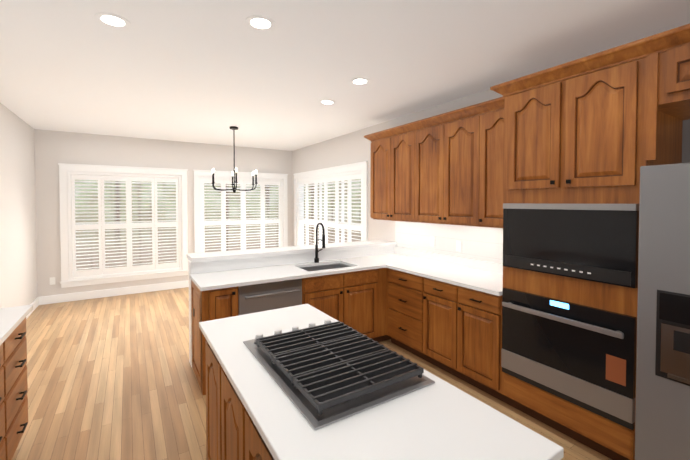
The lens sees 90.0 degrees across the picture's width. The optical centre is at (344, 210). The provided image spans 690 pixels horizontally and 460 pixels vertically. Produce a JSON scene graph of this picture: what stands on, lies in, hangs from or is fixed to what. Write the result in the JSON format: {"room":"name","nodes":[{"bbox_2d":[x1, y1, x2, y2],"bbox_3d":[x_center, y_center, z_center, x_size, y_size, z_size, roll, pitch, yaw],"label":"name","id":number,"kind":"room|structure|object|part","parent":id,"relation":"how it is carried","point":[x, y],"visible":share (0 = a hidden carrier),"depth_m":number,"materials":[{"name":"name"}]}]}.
{"room":"kitchen","nodes":[
{"label":"kitchen","id":0,"kind":"room"},
{"bbox_2d":[0,103,36,307],"bbox_3d":[-2.289,0.208,1.211,0.160,2.740,9.710,-1,1,-32],"label":"wall","id":1,"kind":"structure","parent":0,"point":[18,267],"depth_m":4.46,"materials":[{"name":"white paint"}]},
{"bbox_2d":[26,297,38,318],"bbox_3d":[-3.731,1.458,3.700,0.017,0.130,3.930,-1,1,-32],"label":"baseboard","id":2,"kind":"structure","parent":1,"relation":"attached to","point":[35,303],"depth_m":5.14,"materials":[{"name":"white"}]},
{"bbox_2d":[34,129,292,296],"bbox_3d":[-3.027,0.089,6.575,4.620,2.740,0.160,-1,1,-32],"label":"wall","id":3,"kind":"structure","parent":0,"point":[53,149],"depth_m":5.89,"materials":[{"name":"white paint"}]},
{"bbox_2d":[50,277,54,284],"bbox_3d":[-4.646,1.127,5.480,0.070,0.115,0.007,-1,1,-32],"label":"outlet","id":4,"kind":"object","parent":3,"relation":"attached to","point":[52,280],"visible":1,"depth_m":5.48,"materials":[{"name":"white plastic"}]},
{"bbox_2d":[39,280,188,304],"bbox_3d":[-2.979,1.396,6.526,4.298,0.130,0.022,-1,1,-32],"label":"baseboard","id":5,"kind":"structure","parent":3,"relation":"attached to","point":[51,299],"depth_m":5.88,"materials":[{"name":"white wood"}]},
{"bbox_2d":[58,163,187,287],"bbox_3d":[-3.797,0.240,6.068,1.889,1.992,0.200,-1,1,-32],"label":"window shutters","id":6,"kind":"object","parent":3,"relation":"attached to","point":[69,175],"visible":1,"depth_m":5.96,"materials":[{"name":"white wood"}]},
{"bbox_2d":[193,170,287,252],"bbox_3d":[-2.104,0.216,7.132,1.919,1.992,0.200,-1,1,-32],"label":"window shutters","id":7,"kind":"object","parent":3,"relation":"attached to","point":[222,179],"visible":0.77,"depth_m":7.05,"materials":[{"name":"white wood"}]},
{"bbox_2d":[12,287,611,459],"bbox_3d":[-0.444,1.580,2.496,4.620,0.060,9.870,-1,1,-32],"label":"floor","id":8,"kind":"structure","parent":0,"point":[112,378],"depth_m":3.01,"materials":[{"name":"brown wood"}]},
{"bbox_2d":[0,340,11,459],"bbox_3d":[-1.991,1.132,1.507,0.632,0.880,0.500,-1,1,-32],"label":"base cabinet","id":9,"kind":"object","parent":8,"relation":"on","point":[5,412],"depth_m":1.89,"materials":[{"name":"brown wood"}]},
{"bbox_2d":[8,312,29,456],"bbox_3d":[-2.265,1.122,1.943,0.632,0.880,0.530,-1,1,-32],"label":"base cabinet","id":10,"kind":"object","parent":8,"relation":"on","point":[13,388],"depth_m":2.10,"materials":[{"name":"brown wood"}]},
{"bbox_2d":[0,305,31,343],"bbox_3d":[-0.924,0.714,-0.177,0.657,0.030,5.562,-1,1,-32],"label":"countertop","id":11,"kind":"structure","parent":10,"relation":"on","point":[11,319],"depth_m":2.08,"materials":[{"name":"white stone"}]},
{"bbox_2d":[191,280,241,394],"bbox_3d":[-1.209,1.095,3.176,0.296,0.880,0.584,-1,1,-32],"label":"base cabinet","id":12,"kind":"object","parent":8,"relation":"on","point":[220,303],"depth_m":2.96,"materials":[{"name":"brown wood"}]},
{"bbox_2d":[202,332,270,459],"bbox_3d":[-0.115,1.132,1.500,0.644,0.880,1.626,-1,1,-32],"label":"kitchen island","id":13,"kind":"object","parent":8,"relation":"on","point":[229,433],"depth_m":1.60,"materials":[{"name":"brown wood"}]},
{"bbox_2d":[199,304,563,459],"bbox_3d":[-0.114,0.677,1.491,0.700,0.030,1.650,-1,1,-32],"label":"island countertop","id":14,"kind":"structure","parent":13,"relation":"on","point":[312,386],"depth_m":1.19,"materials":[{"name":"white stone"}]},
{"bbox_2d":[243,319,434,429],"bbox_3d":[-0.079,0.632,1.514,0.515,0.057,0.775,-1,1,-32],"label":"cooktop","id":15,"kind":"object","parent":14,"relation":"in","point":[331,375],"depth_m":1.33,"materials":[{"name":"black metal"}]},
{"bbox_2d":[242,276,313,314],"bbox_3d":[-0.805,1.089,3.430,0.765,0.880,0.584,-1,1,-32],"label":"base cabinet","id":16,"kind":"object","parent":8,"relation":"on","point":[283,293],"depth_m":3.19,"materials":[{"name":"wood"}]},
{"bbox_2d":[238,278,301,314],"bbox_3d":[-0.672,1.099,3.177,0.600,0.872,0.116,-1,1,-32],"label":"dishwasher","id":17,"kind":"object","parent":16,"relation":"in","point":[254,297],"depth_m":3.14,"materials":[{"name":"silver metal"}]},
{"bbox_2d":[186,240,396,366],"bbox_3d":[-0.473,0.978,4.142,2.577,1.070,0.350,-1,1,-32],"label":"ledge","id":18,"kind":"object","parent":8,"relation":"on","point":[208,262],"visible":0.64,"depth_m":3.81,"materials":[{"name":"white paint"}]},
{"bbox_2d":[314,284,357,330],"bbox_3d":[-0.209,1.221,3.805,0.640,0.600,0.420,-1,1,-32],"label":"base cabinet","id":19,"kind":"object","parent":8,"relation":"on","point":[337,302],"depth_m":3.56,"materials":[{"name":"brown wood"}]},
{"bbox_2d":[334,264,385,341],"bbox_3d":[0.444,1.072,4.216,0.947,0.880,0.583,-1,1,-32],"label":"base cabinet","id":20,"kind":"object","parent":8,"relation":"on","point":[370,286],"depth_m":3.77,"materials":[{"name":"brown wood"}]},
{"bbox_2d":[386,268,421,355],"bbox_3d":[0.891,1.081,3.797,0.636,0.880,0.650,-1,1,-32],"label":"base cabinet","id":21,"kind":"object","parent":8,"relation":"on","point":[403,290],"depth_m":3.64,"materials":[{"name":"brown wood"}]},
{"bbox_2d":[190,252,417,291],"bbox_3d":[-0.244,0.627,3.761,2.587,0.030,0.604,-1,1,-32],"label":"countertop","id":22,"kind":"structure","parent":21,"relation":"on","point":[205,282],"depth_m":3.42,"materials":[{"name":"white stone"}]},
{"bbox_2d":[314,223,324,262],"bbox_3d":[-0.263,0.375,3.941,0.105,0.466,0.216,-1,1,-32],"label":"faucet","id":23,"kind":"object","parent":22,"relation":"on","point":[316,260],"depth_m":3.98,"materials":[{"name":"black metal"}]},
{"bbox_2d":[418,276,449,372],"bbox_3d":[1.159,1.091,3.372,0.636,0.880,0.475,-1,1,-32],"label":"base cabinet","id":24,"kind":"object","parent":8,"relation":"on","point":[435,294],"depth_m":3.26,"materials":[{"name":"brown wood"}]},
{"bbox_2d":[386,260,497,295],"bbox_3d":[1.102,0.634,3.433,0.657,0.030,1.384,-1,1,-32],"label":"countertop","id":25,"kind":"structure","parent":24,"relation":"on","point":[474,278],"depth_m":3.37,"materials":[{"name":"white stone"}]},
{"bbox_2d":[450,284,497,396],"bbox_3d":[1.352,1.097,3.065,0.636,0.880,0.480,-1,1,-32],"label":"base cabinet","id":26,"kind":"object","parent":8,"relation":"on","point":[473,315],"depth_m":2.91,"materials":[{"name":"brown wood"}]},
{"bbox_2d":[494,44,685,459],"bbox_3d":[1.705,0.325,2.473,0.649,2.450,0.870,-1,1,-32],"label":"tall cabinet","id":27,"kind":"object","parent":8,"relation":"on","point":[506,272],"depth_m":2.23,"materials":[{"name":"brown wood"}]},
{"bbox_2d":[501,288,636,429],"bbox_3d":[1.421,0.934,2.314,0.089,0.650,0.820,-1,1,-32],"label":"oven","id":28,"kind":"object","parent":27,"relation":"in","point":[582,355],"depth_m":2.24,"materials":[{"name":"black metal"}]},
{"bbox_2d":[503,203,638,287],"bbox_3d":[1.443,0.198,2.311,0.037,0.482,0.820,-1,1,-32],"label":"microwave","id":29,"kind":"object","parent":27,"relation":"in","point":[594,243],"depth_m":2.22,"materials":[{"name":"black glass"}]},
{"bbox_2d":[635,163,689,459],"bbox_3d":[2.113,0.668,1.663,0.796,1.800,0.923,-1,1,-32],"label":"refrigerator","id":30,"kind":"object","parent":8,"relation":"on","point":[662,422],"visible":1,"depth_m":1.78,"materials":[{"name":"silver metal"}]},
{"bbox_2d":[0,0,689,150],"bbox_3d":[-0.444,-1.219,2.434,4.620,0.060,9.870,-1,1,-32],"label":"ceiling","id":31,"kind":"structure","parent":0,"point":[204,71],"depth_m":2.70,"materials":[{"name":"white paint"}]},
{"bbox_2d":[94,12,130,28],"bbox_3d":[-1.447,-1.181,2.153,0.189,0.003,0.189,-1,2,-41],"label":"recessed light","id":32,"kind":"object","parent":31,"relation":"in","point":[119,22],"depth_m":2.15,"materials":[{"name":"white plastic"}]},
{"bbox_2d":[212,126,257,192],"bbox_3d":[-1.674,-0.755,5.210,0.686,0.988,0.720,-1,1,-32],"label":"chandelier","id":33,"kind":"object","parent":31,"relation":"hanging from","point":[234,128],"visible":1,"depth_m":5.20,"materials":[{"name":"black metal"}]},
{"bbox_2d":[245,15,275,30],"bbox_3d":[-0.534,-1.182,2.184,0.189,0.003,0.189,0,1,19],"label":"recessed light","id":34,"kind":"object","parent":31,"relation":"in","point":[257,22],"depth_m":2.18,"materials":[{"name":"white plastic"}]},
{"bbox_2d":[319,100,335,104],"bbox_3d":[-0.199,-1.220,3.906,0.189,0.003,0.189,-1,2,-41],"label":"recessed light","id":35,"kind":"object","parent":31,"relation":"in","point":[325,102],"depth_m":3.91,"materials":[{"name":"white plastic"}]},
{"bbox_2d":[350,78,369,84],"bbox_3d":[0.141,-1.205,3.233,0.189,0.003,0.189,0,1,19],"label":"recessed light","id":36,"kind":"object","parent":31,"relation":"in","point":[356,81],"depth_m":3.23,"materials":[{"name":"white plastic"}]},
{"bbox_2d":[292,89,502,245],"bbox_3d":[1.487,0.156,3.584,0.160,2.740,9.710,-1,1,-32],"label":"wall","id":37,"kind":"structure","parent":0,"point":[351,148],"depth_m":5.33,"materials":[{"name":"white paint"}]},
{"bbox_2d":[293,161,367,245],"bbox_3d":[-0.323,0.232,6.424,0.200,1.992,2.714,-1,1,-32],"label":"window shutters","id":38,"kind":"object","parent":37,"relation":"attached to","point":[349,173],"visible":0.67,"depth_m":6.17,"materials":[{"name":"white wood"}]},
{"bbox_2d":[370,128,409,223],"bbox_3d":[0.718,-0.411,4.326,0.331,1.060,0.914,-1,1,-32],"label":"upper cabinet","id":39,"kind":"object","parent":37,"relation":"attached to","point":[390,152],"depth_m":4.26,"materials":[{"name":"brown wood"}]},
{"bbox_2d":[410,112,469,227],"bbox_3d":[1.154,-0.396,3.633,0.331,1.060,0.967,-1,1,-32],"label":"upper cabinet","id":40,"kind":"object","parent":37,"relation":"attached to","point":[439,149],"depth_m":3.58,"materials":[{"name":"brown wood"}]},
{"bbox_2d":[394,244,497,271],"bbox_3d":[1.204,0.560,3.852,0.019,0.100,1.988,-1,1,-32],"label":"backsplash","id":41,"kind":"structure","parent":37,"relation":"attached to","point":[462,261],"depth_m":3.88,"materials":[{"name":"white tile"}]},
{"bbox_2d":[470,104,497,227],"bbox_3d":[1.478,-0.384,3.118,0.331,1.060,0.491,-1,1,-32],"label":"upper cabinet","id":42,"kind":"object","parent":37,"relation":"attached to","point":[483,121],"depth_m":3.15,"materials":[{"name":"brown wood"}]},
{"bbox_2d":[650,32,689,123],"bbox_3d":[2.093,-0.731,1.845,0.636,0.310,0.565,-1,1,-32],"label":"upper cabinet","id":43,"kind":"object","parent":37,"relation":"attached to","point":[669,60],"depth_m":1.85,"materials":[{"name":"brown wood"}]},
{"bbox_3d":[1.370,-0.922,2.946,0.686,0.082,4.074,-1,1,-32],"label":"cabinet crown moulding","id":44,"kind":"part","parent":43,"relation":"part of","materials":[{"name":"brown wood"}]},
{"label":"outside","id":45,"kind":"structure","parent":0,"visible":0},
{"bbox_2d":[75,180,346,270],"bbox_3d":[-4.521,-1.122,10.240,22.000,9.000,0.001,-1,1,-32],"label":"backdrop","id":46,"kind":"structure","parent":45,"point":[150,261],"depth_m":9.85,"materials":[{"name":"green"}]},
{"bbox_2d":[352,179,360,241],"bbox_3d":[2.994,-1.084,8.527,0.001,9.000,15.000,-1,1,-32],"label":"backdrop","id":47,"kind":"structure","parent":45,"point":[357,234],"depth_m":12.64,"materials":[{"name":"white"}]}
]}

